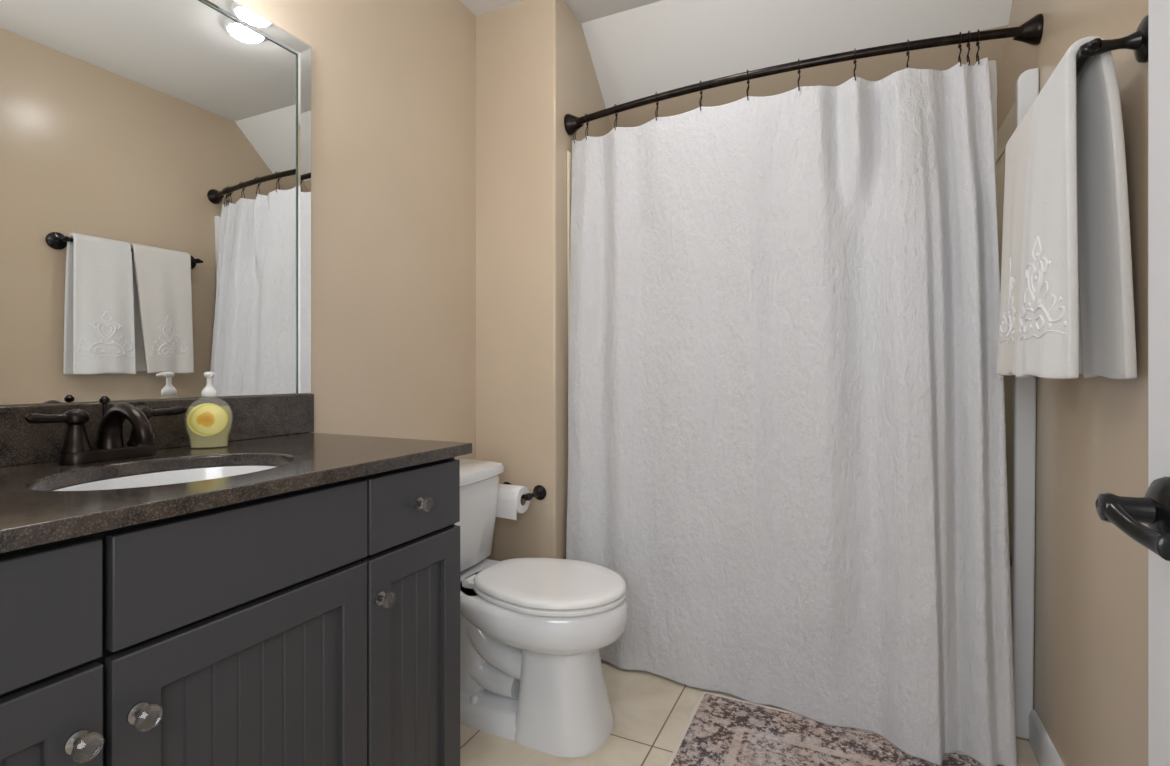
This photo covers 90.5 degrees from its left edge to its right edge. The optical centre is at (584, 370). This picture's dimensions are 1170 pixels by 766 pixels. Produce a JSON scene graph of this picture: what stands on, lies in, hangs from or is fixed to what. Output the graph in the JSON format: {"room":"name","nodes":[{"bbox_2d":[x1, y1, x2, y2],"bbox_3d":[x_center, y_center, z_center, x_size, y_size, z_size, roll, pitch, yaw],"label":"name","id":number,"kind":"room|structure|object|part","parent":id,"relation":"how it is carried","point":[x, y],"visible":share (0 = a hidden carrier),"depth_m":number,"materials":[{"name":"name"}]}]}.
{"room":"bathroom","nodes":[
{"label":"bathroom","id":0,"kind":"room"},
{"bbox_2d":[0,0,475,459],"bbox_3d":[-0.900,-0.168,1.373,0.100,2.436,2.055,0,0,25],"label":"wall","id":1,"kind":"structure","parent":0,"point":[394,81],"depth_m":1.87,"materials":[{"name":"beige paint"}]},
{"bbox_2d":[0,0,311,404],"bbox_3d":[-0.972,-0.412,1.087,0.012,0.942,1.079,0,0,25],"label":"wall mirror","id":2,"kind":"object","parent":1,"relation":"attached to","point":[156,155],"visible":1,"depth_m":1.22,"materials":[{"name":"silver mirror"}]},
{"bbox_2d":[0,394,313,466],"bbox_3d":[-0.985,0.114,1.050,0.020,0.103,1.150,0,0,25],"label":"backsplash","id":3,"kind":"structure","parent":1,"relation":"attached to","point":[22,442],"depth_m":1.22,"materials":[{"name":"stone"}]},
{"bbox_2d":[476,0,611,560],"bbox_3d":[-0.121,-0.173,2.614,0.450,2.446,0.895,0,0,25],"label":"wall","id":4,"kind":"structure","parent":0,"point":[535,67],"depth_m":2.18,"materials":[{"name":"beige paint"}]},
{"bbox_2d":[503,482,545,500],"bbox_3d":[-0.251,0.448,2.125,0.198,0.056,0.100,0,0,25],"label":"toilet paper holder","id":5,"kind":"object","parent":4,"relation":"attached to","point":[539,492],"visible":0.52,"depth_m":2.12,"materials":[{"name":"black metal"}]},
{"bbox_2d":[496,484,529,519],"bbox_3d":[-0.268,0.467,2.093,0.106,0.110,0.099,0,0,25],"label":"toilet paper roll","id":6,"kind":"object","parent":5,"relation":"hanging from","point":[510,502],"visible":0.73,"depth_m":2.05,"materials":[{"name":"white paper"}]},
{"bbox_3d":[-0.187,0.448,2.095,0.056,0.056,0.100,0,0,25],"label":"post","id":7,"kind":"part","parent":5,"relation":"part of","materials":[{"name":"black metal"}]},
{"bbox_2d":[460,0,1011,108],"bbox_3d":[0.056,-1.327,1.173,2.000,0.357,2.510,0,0,25],"label":"ceiling","id":8,"kind":"structure","parent":0,"point":[638,49],"depth_m":2.18,"materials":[{"name":"white paint"}]},
{"bbox_2d":[460,660,1039,765],"bbox_3d":[-0.160,1.100,0.717,2.000,0.100,4.360,0,0,25],"label":"floor","id":9,"kind":"structure","parent":0,"point":[651,711],"depth_m":1.68,"materials":[{"name":"tile"}]},
{"bbox_2d":[0,457,459,765],"bbox_3d":[-0.746,0.620,0.925,0.558,0.860,1.127,0,0,25],"label":"vanity cabinet","id":10,"kind":"object","parent":9,"relation":"on","point":[317,625],"visible":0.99,"depth_m":0.87,"materials":[{"name":"black wood"}]},
{"bbox_3d":[-0.682,0.644,0.512,0.003,0.471,0.320,0,0,25],"label":"beadboard panel","id":11,"kind":"part","parent":10,"relation":"part of","materials":[{"name":"grey paint"}]},
{"bbox_3d":[-0.679,0.273,0.510,0.019,0.142,0.425,0,0,25],"label":"false drawer","id":12,"kind":"part","parent":10,"relation":"part of","materials":[{"name":"grey paint"}]},
{"bbox_3d":[-0.679,0.644,0.510,0.019,0.581,0.426,0,0,25],"label":"door","id":13,"kind":"part","parent":10,"relation":"part of","materials":[{"name":"grey paint"}]},
{"bbox_3d":[-0.583,0.431,0.671,0.019,0.025,0.025,0,0,25],"label":"knob","id":14,"kind":"part","parent":10,"relation":"part of","materials":[{"name":"silver metal"}]},
{"bbox_3d":[-0.556,0.431,0.728,0.019,0.025,0.025,0,0,25],"label":"knob","id":15,"kind":"part","parent":10,"relation":"part of","materials":[{"name":"silver metal"}]},
{"bbox_3d":[-0.497,0.644,0.895,0.019,0.581,0.406,0,0,25],"label":"door","id":16,"kind":"part","parent":10,"relation":"part of","materials":[{"name":"grey paint"}]},
{"bbox_2d":[0,394,471,552],"bbox_3d":[-0.747,0.126,0.938,0.547,0.127,1.150,0,0,25],"label":"countertop","id":17,"kind":"structure","parent":10,"relation":"on","point":[275,430],"depth_m":1.03,"materials":[{"name":"stone"}]},
{"bbox_2d":[25,396,186,465],"bbox_3d":[-0.872,0.106,1.075,0.196,0.118,0.174,0,0,-24],"label":"faucet","id":18,"kind":"object","parent":17,"relation":"on","point":[76,449],"visible":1,"depth_m":1.04,"materials":[{"name":"brown metal"}]},
{"bbox_3d":[-0.918,0.107,1.010,0.046,0.078,0.098,0,0,25],"label":"handle","id":19,"kind":"part","parent":18,"relation":"part of","materials":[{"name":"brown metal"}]},
{"bbox_3d":[-0.902,0.097,1.089,0.016,0.100,0.016,0,0,25],"label":"lift rod","id":20,"kind":"part","parent":18,"relation":"part of","materials":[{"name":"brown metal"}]},
{"bbox_3d":[-0.885,0.154,1.081,0.052,0.022,0.152,0,0,25],"label":"plate","id":21,"kind":"part","parent":18,"relation":"part of","materials":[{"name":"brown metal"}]},
{"bbox_3d":[-0.838,0.103,1.059,0.147,0.089,0.042,0,0,25],"label":"spout","id":22,"kind":"part","parent":18,"relation":"part of","materials":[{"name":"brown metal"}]},
{"bbox_3d":[-0.851,0.107,1.152,0.046,0.078,0.098,0,0,25],"label":"handle","id":23,"kind":"part","parent":18,"relation":"part of","materials":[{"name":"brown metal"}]},
{"bbox_2d":[49,465,277,490],"bbox_3d":[-0.691,0.265,0.984,0.330,0.150,0.414,0,0,25],"label":"sink","id":24,"kind":"object","parent":17,"relation":"in","point":[176,476],"visible":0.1,"depth_m":1.10,"materials":[{"name":"white ceramic"}]},
{"bbox_2d":[186,372,231,447],"bbox_3d":[-0.812,0.083,1.254,0.089,0.163,0.057,0,0,-23],"label":"soap bottle","id":25,"kind":"object","parent":17,"relation":"on","point":[207,424],"visible":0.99,"depth_m":1.23,"materials":[{"name":"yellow plastic"}]},
{"bbox_3d":[-0.497,0.273,0.895,0.019,0.142,0.406,0,0,25],"label":"false drawer","id":26,"kind":"part","parent":10,"relation":"part of","materials":[{"name":"grey paint"}]},
{"bbox_3d":[-0.501,0.644,0.896,0.003,0.471,0.300,0,0,25],"label":"beadboard panel","id":27,"kind":"part","parent":10,"relation":"part of","materials":[{"name":"grey paint"}]},
{"bbox_3d":[-0.382,0.431,1.097,0.019,0.025,0.025,0,0,25],"label":"knob","id":28,"kind":"part","parent":10,"relation":"part of","materials":[{"name":"silver metal"}]},
{"bbox_3d":[-0.351,0.273,1.205,0.019,0.142,0.269,0,0,25],"label":"drawer","id":29,"kind":"part","parent":10,"relation":"part of","materials":[{"name":"grey paint"}]},
{"bbox_3d":[-0.350,0.644,1.207,0.019,0.581,0.272,0,0,25],"label":"door","id":30,"kind":"part","parent":10,"relation":"part of","materials":[{"name":"grey paint"}]},
{"bbox_3d":[-0.354,0.644,1.208,0.003,0.471,0.166,0,0,25],"label":"beadboard panel","id":31,"kind":"part","parent":10,"relation":"part of","materials":[{"name":"grey paint"}]},
{"bbox_3d":[-0.336,0.273,1.194,0.019,0.025,0.025,0,0,25],"label":"knob","id":32,"kind":"part","parent":10,"relation":"part of","materials":[{"name":"silver metal"}]},
{"bbox_2d":[455,459,627,756],"bbox_3d":[-0.225,0.684,1.798,0.748,0.732,0.426,0,0,25],"label":"toilet","id":33,"kind":"object","parent":9,"relation":"on","point":[533,631],"visible":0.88,"depth_m":1.65,"materials":[{"name":"white ceramic"}]},
{"bbox_3d":[-0.458,0.508,1.908,0.220,0.296,0.402,0,0,25],"label":"tank","id":34,"kind":"part","parent":33,"relation":"part of","materials":[{"name":"white ceramic"}]},
{"bbox_3d":[-0.454,0.339,1.905,0.242,0.042,0.426,0,0,25],"label":"tank lid","id":35,"kind":"part","parent":33,"relation":"part of","materials":[{"name":"white ceramic"}]},
{"bbox_3d":[-0.102,0.649,1.740,0.461,0.014,0.368,0,0,25],"label":"seat","id":36,"kind":"part","parent":33,"relation":"part of","materials":[{"name":"plastic"}]},
{"bbox_3d":[-0.102,0.627,1.740,0.461,0.020,0.368,0,0,25],"label":"lid","id":37,"kind":"part","parent":33,"relation":"part of","materials":[{"name":"plastic"}]},
{"bbox_2d":[567,68,1038,738],"bbox_3d":[0.735,0.108,2.203,1.448,1.884,0.702,0,0,25],"label":"tub surround","id":38,"kind":"object","parent":9,"relation":"on","point":[1020,393],"visible":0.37,"depth_m":1.64,"materials":[{"name":"plastic"}]},
{"bbox_3d":[1.396,-0.120,1.928,0.016,1.420,0.618,0,0,25],"label":"panel","id":39,"kind":"part","parent":38,"relation":"part of","materials":[{"name":"plastic"}]},
{"bbox_2d":[1010,565,1011,604],"bbox_3d":[0.758,0.825,2.252,1.420,0.450,0.590,0,0,25],"label":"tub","id":40,"kind":"object","parent":38,"relation":"in","point":[1010,565],"depth_m":1.70,"materials":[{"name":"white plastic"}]},
{"bbox_2d":[666,691,1003,765],"bbox_3d":[0.514,1.046,1.207,0.820,0.008,1.122,0,0,25],"label":"bath rug","id":41,"kind":"object","parent":9,"relation":"on","point":[720,730],"visible":1,"depth_m":1.62,"materials":[{"name":"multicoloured fabric"}]},
{"bbox_2d":[609,25,1007,128],"bbox_3d":[0.839,-0.109,2.424,1.450,2.319,0.420,0,0,25],"label":"wall","id":42,"kind":"structure","parent":0,"point":[876,68],"depth_m":2.19,"materials":[{"name":"beige paint"}]},
{"bbox_2d":[997,0,1147,765],"bbox_3d":[1.005,-0.173,0.958,0.100,2.446,2.930,0,0,25],"label":"wall","id":43,"kind":"structure","parent":0,"point":[1090,693],"depth_m":1.23,"materials":[{"name":"beige paint"}]},
{"bbox_2d":[564,13,1043,134],"bbox_3d":[0.580,-0.938,1.874,1.449,0.078,0.136,0,0,25],"label":"curtain rod","id":44,"kind":"object","parent":43,"relation":"attached to","point":[1030,32],"visible":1,"depth_m":1.74,"materials":[{"name":"brown metal"}]},
{"bbox_2d":[585,114,588,139],"bbox_3d":[0.007,-0.906,2.156,0.009,0.099,0.035,0,0,25],"label":"curtain hook","id":45,"kind":"object","parent":44,"relation":"hanging from","point":[587,123],"visible":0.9,"depth_m":2.15,"materials":[{"name":"brown metal"}]},
{"bbox_2d":[614,104,617,129],"bbox_3d":[0.111,-0.906,2.081,0.009,0.099,0.035,0,0,25],"label":"curtain hook","id":46,"kind":"object","parent":44,"relation":"hanging from","point":[616,114],"visible":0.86,"depth_m":2.08,"materials":[{"name":"brown metal"}]},
{"bbox_2d":[566,57,1016,765],"bbox_3d":[0.526,0.085,1.826,1.358,1.914,0.187,0,0,25],"label":"shower curtain","id":47,"kind":"object","parent":46,"relation":"hanging from","point":[787,427],"visible":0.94,"depth_m":1.75,"materials":[{"name":"white fabric"}]},
{"bbox_2d":[655,92,658,120],"bbox_3d":[0.247,-0.906,1.992,0.009,0.099,0.035,0,0,25],"label":"curtain hook","id":48,"kind":"object","parent":44,"relation":"hanging from","point":[657,103],"visible":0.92,"depth_m":1.99,"materials":[{"name":"brown metal"}]},
{"bbox_2d":[699,81,702,109],"bbox_3d":[0.383,-0.906,1.913,0.009,0.099,0.035,0,0,25],"label":"curtain hook","id":49,"kind":"object","parent":44,"relation":"hanging from","point":[701,92],"visible":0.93,"depth_m":1.91,"materials":[{"name":"brown metal"}]},
{"bbox_2d":[746,70,749,99],"bbox_3d":[0.518,-0.906,1.843,0.009,0.099,0.035,0,0,25],"label":"curtain hook","id":50,"kind":"object","parent":44,"relation":"hanging from","point":[748,81],"visible":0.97,"depth_m":1.84,"materials":[{"name":"brown metal"}]},
{"bbox_2d":[797,59,800,90],"bbox_3d":[0.656,-0.906,1.779,0.009,0.099,0.035,0,0,25],"label":"curtain hook","id":51,"kind":"object","parent":44,"relation":"hanging from","point":[799,71],"visible":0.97,"depth_m":1.77,"materials":[{"name":"brown metal"}]},
{"bbox_2d":[853,48,856,80],"bbox_3d":[0.801,-0.906,1.721,0.009,0.099,0.035,0,0,25],"label":"curtain hook","id":52,"kind":"object","parent":44,"relation":"hanging from","point":[854,61],"visible":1,"depth_m":1.71,"materials":[{"name":"brown metal"}]},
{"bbox_2d":[906,39,909,67],"bbox_3d":[0.933,-0.906,1.675,0.009,0.099,0.035,0,0,25],"label":"curtain hook","id":53,"kind":"object","parent":44,"relation":"hanging from","point":[907,52],"visible":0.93,"depth_m":1.67,"materials":[{"name":"brown metal"}]},
{"bbox_2d":[988,60,996,176],"bbox_3d":[0.559,-0.160,1.910,1.339,1.423,0.133,0,0,25],"label":"curtain liner","id":54,"kind":"object","parent":53,"relation":"hanging from","point":[992,64],"visible":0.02,"depth_m":1.63,"materials":[{"name":"white fabric"}]},
{"bbox_2d":[958,32,961,65],"bbox_3d":[1.059,-0.906,1.638,0.009,0.099,0.035,0,0,25],"label":"curtain hook","id":55,"kind":"object","parent":44,"relation":"hanging from","point":[959,45],"visible":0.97,"depth_m":1.63,"materials":[{"name":"brown metal"}]},
{"bbox_2d":[966,31,969,65],"bbox_3d":[1.079,-0.906,1.632,0.009,0.099,0.035,0,0,25],"label":"curtain hook","id":56,"kind":"object","parent":44,"relation":"hanging from","point":[968,43],"visible":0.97,"depth_m":1.63,"materials":[{"name":"brown metal"}]},
{"bbox_2d":[976,29,979,63],"bbox_3d":[1.102,-0.906,1.626,0.009,0.099,0.035,0,0,25],"label":"curtain hook","id":57,"kind":"object","parent":44,"relation":"hanging from","point":[978,30],"visible":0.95,"depth_m":1.62,"materials":[{"name":"brown metal"}]},
{"bbox_2d":[1029,709,1063,765],"bbox_3d":[0.821,1.002,0.702,0.014,0.095,2.070,0,0,25],"label":"baseboard","id":58,"kind":"structure","parent":43,"relation":"attached to","point":[1042,746],"depth_m":1.54,"materials":[{"name":"white paint"}]},
{"bbox_2d":[1076,15,1147,77],"bbox_3d":[1.029,-0.562,1.243,0.099,0.076,0.619,0,0,25],"label":"towel bar","id":59,"kind":"object","parent":43,"relation":"attached to","point":[1137,41],"visible":0.44,"depth_m":0.99,"materials":[{"name":"black metal"}]},
{"bbox_2d":[997,101,1082,374],"bbox_3d":[1.047,-0.291,1.342,0.124,0.605,0.261,0,0,25],"label":"hand towel","id":60,"kind":"object","parent":59,"relation":"hanging from","point":[1016,150],"visible":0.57,"depth_m":1.35,"materials":[{"name":"white fabric"}]},
{"bbox_2d":[1016,36,1136,378],"bbox_3d":[0.940,-0.289,1.125,0.131,0.609,0.221,0,0,25],"label":"hand towel","id":61,"kind":"object","parent":59,"relation":"hanging from","point":[1076,207],"visible":0.99,"depth_m":1.07,"materials":[{"name":"white fabric"}]},
{"bbox_3d":[-0.454,-0.168,0.092,2.000,2.436,0.120,0,0,25],"label":"wall","id":62,"kind":"structure","parent":0,"visible":0},
{"bbox_2d":[1095,0,1169,765],"bbox_3d":[0.405,0.024,0.246,0.092,2.028,0.800,0,0,25],"label":"door","id":63,"kind":"structure","parent":62,"relation":"in","point":[1127,514],"depth_m":0.58,"materials":[{"name":"grey paint"}]},
{"bbox_3d":[0.515,0.142,0.537,0.043,0.042,0.095,0,0,25],"label":"lever","id":64,"kind":"part","parent":63,"relation":"part of","materials":[{"name":"black metal"}]},
{"bbox_3d":[0.553,0.135,0.556,0.018,0.068,0.068,0,0,25],"label":"handle","id":65,"kind":"part","parent":63,"relation":"part of","materials":[{"name":"black metal"}]}
]}

